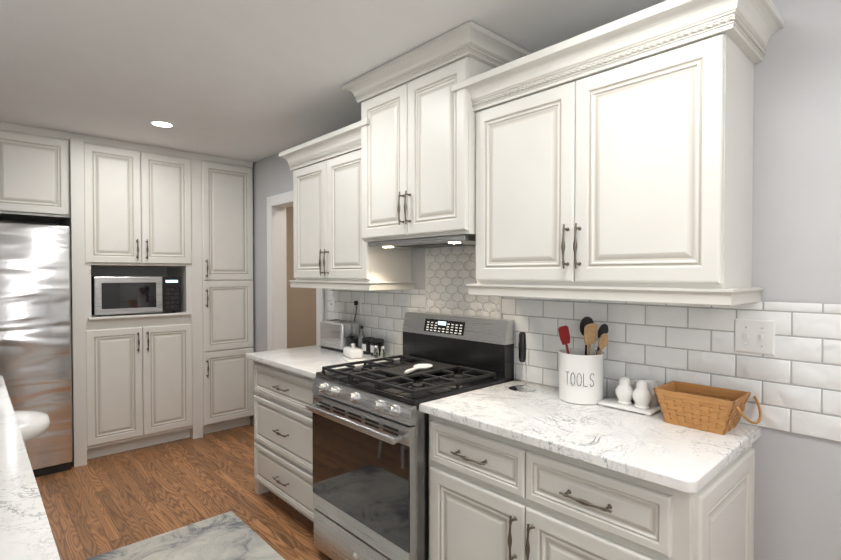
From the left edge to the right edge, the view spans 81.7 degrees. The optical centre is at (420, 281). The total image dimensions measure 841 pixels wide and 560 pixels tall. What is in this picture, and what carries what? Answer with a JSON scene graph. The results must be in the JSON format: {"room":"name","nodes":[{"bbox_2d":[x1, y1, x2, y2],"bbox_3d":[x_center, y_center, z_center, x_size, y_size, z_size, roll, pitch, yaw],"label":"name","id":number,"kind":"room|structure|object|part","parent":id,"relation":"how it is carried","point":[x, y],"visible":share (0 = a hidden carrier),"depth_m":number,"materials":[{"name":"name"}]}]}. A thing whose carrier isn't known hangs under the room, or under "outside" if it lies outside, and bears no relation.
{"room":"kitchen","nodes":[
{"label":"kitchen","id":0,"kind":"room"},
{"bbox_2d":[0,206,315,348],"bbox_3d":[-2.390,0.120,4.679,4.170,2.470,0.120,-1,1,-43],"label":"wall","id":1,"kind":"structure","parent":0,"point":[301,317],"depth_m":5.50,"materials":[{"name":"beige paint"}]},
{"bbox_2d":[0,122,71,225],"bbox_3d":[-2.956,-0.785,3.641,0.470,0.623,0.608,-1,1,-43],"label":"upper cabinet","id":2,"kind":"object","parent":1,"relation":"attached to","point":[36,163],"depth_m":3.45,"materials":[{"name":"paint"}]},
{"bbox_2d":[68,134,195,269],"bbox_3d":[-2.442,-0.618,4.119,0.770,0.973,0.608,-1,1,-43],"label":"upper cabinet","id":3,"kind":"object","parent":1,"relation":"attached to","point":[124,209],"depth_m":3.86,"materials":[{"name":"paint"}]},
{"bbox_2d":[35,423,331,559],"bbox_3d":[-0.080,1.415,2.531,4.620,0.050,6.440,-1,1,-43],"label":"floor","id":4,"kind":"structure","parent":0,"point":[96,506],"depth_m":3.09,"materials":[{"name":"brown wood"}]},
{"bbox_2d":[0,376,59,559],"bbox_3d":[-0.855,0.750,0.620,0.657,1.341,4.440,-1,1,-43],"label":"countertop","id":5,"kind":"structure","parent":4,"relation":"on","point":[25,532],"depth_m":1.09,"materials":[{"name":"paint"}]},
{"bbox_2d":[14,411,49,450],"bbox_3d":[-1.875,1.004,2.146,0.390,0.788,0.390,-1,1,-43],"label":"stool","id":6,"kind":"object","parent":4,"relation":"on","point":[32,424],"visible":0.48,"depth_m":2.16,"materials":[{"name":"white plastic"}]},
{"bbox_2d":[0,222,72,476],"bbox_3d":[-3.071,0.487,3.440,0.910,1.775,0.737,-1,1,-43],"label":"fridge","id":7,"kind":"object","parent":4,"relation":"on","point":[35,331],"visible":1,"depth_m":3.40,"materials":[{"name":"silver metal"}]},
{"bbox_2d":[71,310,195,464],"bbox_3d":[-2.442,0.814,4.142,0.770,1.100,0.608,-1,1,-43],"label":"base cabinet","id":8,"kind":"object","parent":4,"relation":"on","point":[134,375],"depth_m":3.87,"materials":[{"name":"paint"}]},
{"bbox_2d":[91,276,180,315],"bbox_3d":[-2.401,0.111,4.076,0.620,0.303,0.400,-1,1,-43],"label":"microwave","id":9,"kind":"object","parent":8,"relation":"in","point":[127,295],"visible":0.92,"depth_m":3.90,"materials":[{"name":"silver metal"}]},
{"bbox_3d":[-2.094,0.108,4.096,0.142,0.297,0.012,-1,1,-43],"label":"panel","id":10,"kind":"part","parent":9,"relation":"part of","materials":[{"name":"black plastic"}]},
{"bbox_2d":[85,511,284,559],"bbox_3d":[-0.528,1.399,1.675,0.800,0.008,2.650,-1,1,-43],"label":"rug","id":11,"kind":"object","parent":4,"relation":"on","point":[230,535],"visible":1,"depth_m":2.54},
{"bbox_2d":[180,154,253,437],"bbox_3d":[-1.929,0.122,4.605,0.459,2.468,0.608,-1,1,-43],"label":"tall cabinet","id":12,"kind":"object","parent":4,"relation":"on","point":[219,287],"depth_m":4.35,"materials":[{"name":"paint"}]},
{"bbox_3d":[-2.052,0.253,4.053,0.549,1.188,0.039,-1,1,-43],"label":"handle","id":13,"kind":"part","parent":12,"relation":"part of","materials":[{"name":"grey metal"}]},
{"bbox_2d":[254,361,314,522],"bbox_3d":[-0.579,0.939,3.061,0.618,0.884,0.872,-1,1,-43],"label":"base cabinet","id":14,"kind":"object","parent":4,"relation":"on","point":[283,426],"depth_m":2.85,"materials":[{"name":"paint"}]},
{"bbox_3d":[-0.820,0.896,2.838,0.039,0.560,0.163,-1,1,-43],"label":"handle","id":15,"kind":"part","parent":14,"relation":"part of","materials":[{"name":"grey metal"}]},
{"bbox_2d":[246,345,399,378],"bbox_3d":[-0.591,0.482,3.046,0.646,0.030,0.900,-1,1,-43],"label":"countertop","id":16,"kind":"structure","parent":14,"relation":"on","point":[306,361],"depth_m":2.96,"materials":[{"name":"white stone"}]},
{"bbox_2d":[320,319,358,352],"bbox_3d":[-0.550,0.365,3.318,0.150,0.196,0.291,-1,1,-43],"label":"toaster","id":17,"kind":"object","parent":16,"relation":"on","point":[338,335],"visible":0.9,"depth_m":3.24,"materials":[{"name":"metal"}]},
{"bbox_2d":[339,343,366,361],"bbox_3d":[-0.407,0.421,2.935,0.120,0.096,0.200,0,1,-25],"label":"butter dish","id":18,"kind":"object","parent":16,"relation":"on","point":[352,353],"visible":0.94,"depth_m":2.87,"materials":[{"name":"white ceramic"}]},
{"bbox_2d":[358,325,364,348],"bbox_3d":[-0.386,0.377,3.206,0.052,0.175,0.052,-1,1,-43],"label":"oil bottle","id":19,"kind":"object","parent":16,"relation":"on","point":[362,335],"visible":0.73,"depth_m":3.19,"materials":[{"name":"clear glass"}]},
{"bbox_2d":[362,337,373,354],"bbox_3d":[-0.335,0.414,3.144,0.086,0.104,0.086,-1,1,-43],"label":"canister","id":20,"kind":"object","parent":16,"relation":"on","point":[366,343],"visible":0.65,"depth_m":3.11,"materials":[{"name":"black ceramic"}]},
{"bbox_3d":[-0.335,0.371,3.144,0.086,0.018,0.086,-1,1,-43],"label":"lid","id":21,"kind":"part","parent":20,"relation":"part of","materials":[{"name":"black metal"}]},
{"bbox_2d":[373,345,378,357],"bbox_3d":[-0.273,0.430,2.997,0.034,0.076,0.033,-1,1,-43],"label":"glass shaker","id":22,"kind":"object","parent":16,"relation":"on","point":[376,353],"visible":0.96,"depth_m":2.98,"materials":[{"name":"white"}]},
{"bbox_2d":[370,338,383,355],"bbox_3d":[-0.274,0.415,3.078,0.086,0.104,0.086,-1,1,-43],"label":"canister","id":23,"kind":"object","parent":16,"relation":"on","point":[379,342],"visible":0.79,"depth_m":3.04,"materials":[{"name":"black ceramic"}]},
{"bbox_3d":[-0.274,0.372,3.078,0.086,0.018,0.086,-1,1,-43],"label":"lid","id":24,"kind":"part","parent":23,"relation":"part of","materials":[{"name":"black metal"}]},
{"bbox_2d":[380,346,385,357],"bbox_3d":[-0.228,0.431,2.958,0.034,0.076,0.033,-1,1,-43],"label":"glass shaker","id":25,"kind":"object","parent":16,"relation":"on","point":[382,353],"visible":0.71,"depth_m":2.94,"materials":[{"name":"white"}]},
{"bbox_2d":[306,311,513,559],"bbox_3d":[-0.068,0.789,2.404,0.736,1.205,0.754,-1,1,-43],"label":"stove","id":26,"kind":"object","parent":4,"relation":"on","point":[370,421],"visible":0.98,"depth_m":2.23,"materials":[{"name":"metal"}]},
{"bbox_3d":[-0.317,0.623,2.172,0.059,0.028,0.678,-1,1,-43],"label":"door handle","id":27,"kind":"part","parent":26,"relation":"part of","materials":[{"name":"metal"}]},
{"bbox_3d":[-0.299,0.526,2.174,0.052,0.054,0.593,-1,1,-43],"label":"knob","id":28,"kind":"part","parent":26,"relation":"part of","materials":[{"name":"metal"}]},
{"bbox_3d":[-0.295,0.862,2.196,0.006,0.421,0.736,-1,1,-43],"label":"door glass","id":29,"kind":"part","parent":26,"relation":"part of","materials":[{"name":"black glass"}]},
{"bbox_3d":[-0.283,0.861,2.207,0.035,0.577,0.740,-1,1,-43],"label":"door","id":30,"kind":"part","parent":26,"relation":"part of","materials":[{"name":"metal"}]},
{"bbox_3d":[-0.282,1.252,2.214,0.033,0.190,0.740,-1,1,-43],"label":"drawer","id":31,"kind":"part","parent":26,"relation":"part of","materials":[{"name":"metal"}]},
{"bbox_2d":[315,358,504,405],"bbox_3d":[-0.065,0.475,2.402,0.583,0.023,0.754,-1,1,-43],"label":"cooktop","id":32,"kind":"object","parent":26,"relation":"in","point":[375,391],"depth_m":2.22,"materials":[{"name":"black metal"}]},
{"bbox_2d":[404,364,432,373],"bbox_3d":[-0.023,0.424,2.384,0.234,0.022,0.116,-1,1,-43],"label":"spoon rest","id":33,"kind":"object","parent":26,"relation":"on","point":[420,367],"visible":1,"depth_m":2.38,"materials":[{"name":"white ceramic"}]},
{"bbox_3d":[0.126,0.245,2.634,0.018,0.070,0.300,-1,1,-43],"label":"panel","id":34,"kind":"part","parent":26,"relation":"part of","materials":[{"name":"black plastic"}]},
{"bbox_2d":[428,413,760,559],"bbox_3d":[0.582,0.959,1.805,0.618,0.884,0.990,-1,1,-43],"label":"base cabinet","id":35,"kind":"object","parent":4,"relation":"on","point":[542,472],"depth_m":1.54,"materials":[{"name":"paint"}]},
{"bbox_3d":[0.328,0.787,1.593,0.039,0.309,0.619,-1,1,-43],"label":"handle","id":36,"kind":"part","parent":35,"relation":"part of","materials":[{"name":"grey metal"}]},
{"bbox_2d":[419,380,760,496],"bbox_3d":[0.572,0.503,1.788,0.646,0.030,1.002,-1,1,-43],"label":"countertop","id":37,"kind":"structure","parent":35,"relation":"on","point":[654,450],"depth_m":1.58,"materials":[{"name":"white stone"}]},
{"bbox_2d":[509,332,535,391],"bbox_3d":[0.455,0.353,2.171,0.120,0.256,0.120,-1,1,-43],"label":"stand","id":38,"kind":"object","parent":37,"relation":"on","point":[521,387],"visible":1,"depth_m":2.16,"materials":[{"name":"silver metal"}]},
{"bbox_3d":[0.455,0.292,2.170,0.035,0.134,0.034,-1,1,-43],"label":"handle","id":39,"kind":"part","parent":38,"relation":"part of","materials":[{"name":"black plastic"}]},
{"bbox_2d":[558,317,608,404],"bbox_3d":[0.658,0.315,1.987,0.180,0.339,0.185,-1,1,-43],"label":"crock","id":40,"kind":"object","parent":37,"relation":"on","point":[581,375],"visible":0.98,"depth_m":1.93,"materials":[{"name":"white ceramic"}]},
{"bbox_2d":[598,376,660,415],"bbox_3d":[0.815,0.427,1.876,0.148,0.118,0.203,-1,1,-43],"label":"salt and pepper shakers","id":41,"kind":"object","parent":37,"relation":"on","point":[636,396],"visible":0.96,"depth_m":1.84,"materials":[{"name":"white ceramic"}]},
{"bbox_2d":[653,381,761,434],"bbox_3d":[0.978,0.432,1.652,0.204,0.116,0.291,-1,1,-43],"label":"basket","id":42,"kind":"object","parent":37,"relation":"on","point":[699,408],"visible":0.96,"depth_m":1.62,"materials":[{"name":"brown wicker"}]},
{"bbox_3d":[1.063,0.418,1.560,0.204,0.066,0.041,-1,1,-43],"label":"handle","id":43,"kind":"part","parent":42,"relation":"part of","materials":[{"name":"brown wood"}]},
{"bbox_2d":[0,0,665,162],"bbox_3d":[-0.080,-1.105,2.490,4.620,0.050,6.440,-1,1,-43],"label":"ceiling","id":44,"kind":"structure","parent":0,"point":[253,81],"depth_m":2.32,"materials":[{"name":"paint"}]},
{"bbox_2d":[148,120,175,127],"bbox_3d":[-1.794,-1.091,3.377,0.176,0.005,0.176,-1,1,-43],"label":"recessed light","id":45,"kind":"object","parent":44,"relation":"in","point":[150,122],"depth_m":3.37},
{"bbox_3d":[-1.794,-1.091,3.377,0.123,0.001,0.123,-1,1,-43],"label":"recessed ceiling light lens","id":46,"kind":"part","parent":45,"relation":"part of","materials":[{"name":"white plastic"}]},
{"bbox_2d":[250,0,840,559],"bbox_3d":[0.192,0.151,2.762,0.120,2.470,6.440,-1,1,-43],"label":"wall","id":47,"kind":"structure","parent":0,"point":[796,234],"depth_m":1.57,"materials":[{"name":"grey paint"}]},
{"bbox_2d":[267,191,323,350],"bbox_3d":[-1.000,0.310,4.046,0.144,2.110,0.930,-1,1,-43],"label":"door frame","id":48,"kind":"structure","parent":47,"relation":"attached to","point":[278,205],"depth_m":4.30,"materials":[{"name":"white wood"}]},
{"bbox_2d":[291,124,414,283],"bbox_3d":[-0.465,-0.445,3.130,0.329,0.879,0.853,-1,1,-43],"label":"upper cabinet","id":49,"kind":"object","parent":47,"relation":"attached to","point":[326,251],"depth_m":2.97,"materials":[{"name":"paint"}]},
{"bbox_3d":[-0.600,-0.118,3.011,0.039,0.163,0.064,-1,1,-43],"label":"handle","id":50,"kind":"part","parent":49,"relation":"part of","materials":[{"name":"grey metal"}]},
{"bbox_2d":[355,28,522,247],"bbox_3d":[0.072,-0.647,2.509,0.378,0.864,0.774,-1,1,-43],"label":"upper cabinet","id":51,"kind":"object","parent":47,"relation":"attached to","point":[415,132],"depth_m":2.30,"materials":[{"name":"paint"}]},
{"bbox_3d":[-0.081,-0.358,2.372,0.039,0.163,0.064,-1,1,-43],"label":"handle","id":52,"kind":"part","parent":51,"relation":"part of","materials":[{"name":"grey metal"}]},
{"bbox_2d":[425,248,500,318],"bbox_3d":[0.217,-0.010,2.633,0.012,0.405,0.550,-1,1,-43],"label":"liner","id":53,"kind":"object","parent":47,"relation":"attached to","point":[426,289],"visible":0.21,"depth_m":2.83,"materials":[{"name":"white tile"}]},
{"bbox_2d":[427,246,498,317],"bbox_3d":[0.218,-0.010,2.634,0.006,0.381,0.526,-1,1,-43],"label":"backsplash","id":54,"kind":"structure","parent":47,"relation":"attached to","point":[457,281],"depth_m":2.66,"materials":[{"name":"white tile"}]},
{"bbox_2d":[427,246,500,318],"bbox_3d":[0.219,-0.010,2.635,0.007,0.403,0.548,-1,1,-43],"label":"grout","id":55,"kind":"object","parent":47,"relation":"attached to","point":[455,285],"depth_m":2.67,"materials":[{"name":"grey"}]},
{"bbox_2d":[327,289,840,442],"bbox_3d":[0.775,0.271,2.037,0.007,0.424,4.320,-1,1,-43],"label":"grout","id":56,"kind":"object","parent":47,"relation":"attached to","point":[762,356],"depth_m":1.80,"materials":[{"name":"grey"}]},
{"bbox_2d":[327,289,840,441],"bbox_3d":[0.775,0.271,2.036,0.008,0.422,4.320,-1,1,-43],"label":"tile backsplash","id":57,"kind":"structure","parent":47,"relation":"attached to","point":[811,375],"depth_m":1.80,"materials":[{"name":"white tile"}]},
{"bbox_2d":[330,296,334,311],"bbox_3d":[-0.652,0.168,3.560,0.017,0.115,0.070,-1,1,-43],"label":"switch plate","id":58,"kind":"object","parent":57,"relation":"attached to","point":[332,304],"visible":1,"depth_m":3.55,"materials":[{"name":"white plastic"}]},
{"bbox_2d":[355,297,360,313],"bbox_3d":[-0.429,0.165,3.325,0.008,0.115,0.070,-1,1,-43],"label":"electrical outlet plate","id":59,"kind":"object","parent":57,"relation":"attached to","point":[358,299],"visible":0.92,"depth_m":3.31,"materials":[{"name":"white plastic"}]},
{"bbox_2d":[734,318,774,355],"bbox_3d":[1.123,0.186,1.639,0.017,0.115,0.116,-1,1,-43],"label":"switch plate","id":60,"kind":"object","parent":57,"relation":"attached to","point":[754,336],"visible":1,"depth_m":1.64,"materials":[{"name":"white plastic"}]},
{"bbox_2d":[471,0,762,295],"bbox_3d":[0.681,-0.425,1.889,0.329,0.879,0.959,-1,1,-43],"label":"upper cabinet","id":61,"kind":"object","parent":47,"relation":"attached to","point":[612,161],"depth_m":1.64,"materials":[{"name":"paint"}]},
{"bbox_3d":[0.547,-0.128,1.770,0.039,0.163,0.064,-1,1,-43],"label":"handle","id":62,"kind":"part","parent":61,"relation":"part of","materials":[{"name":"grey metal"}]},
{"bbox_2d":[598,395,660,415],"bbox_3d":[0.815,0.478,1.877,0.148,0.016,0.203,-1,1,-43],"label":"tray","id":63,"kind":"object","parent":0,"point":[653,407],"depth_m":1.84,"materials":[{"name":"white ceramic"}]}
]}

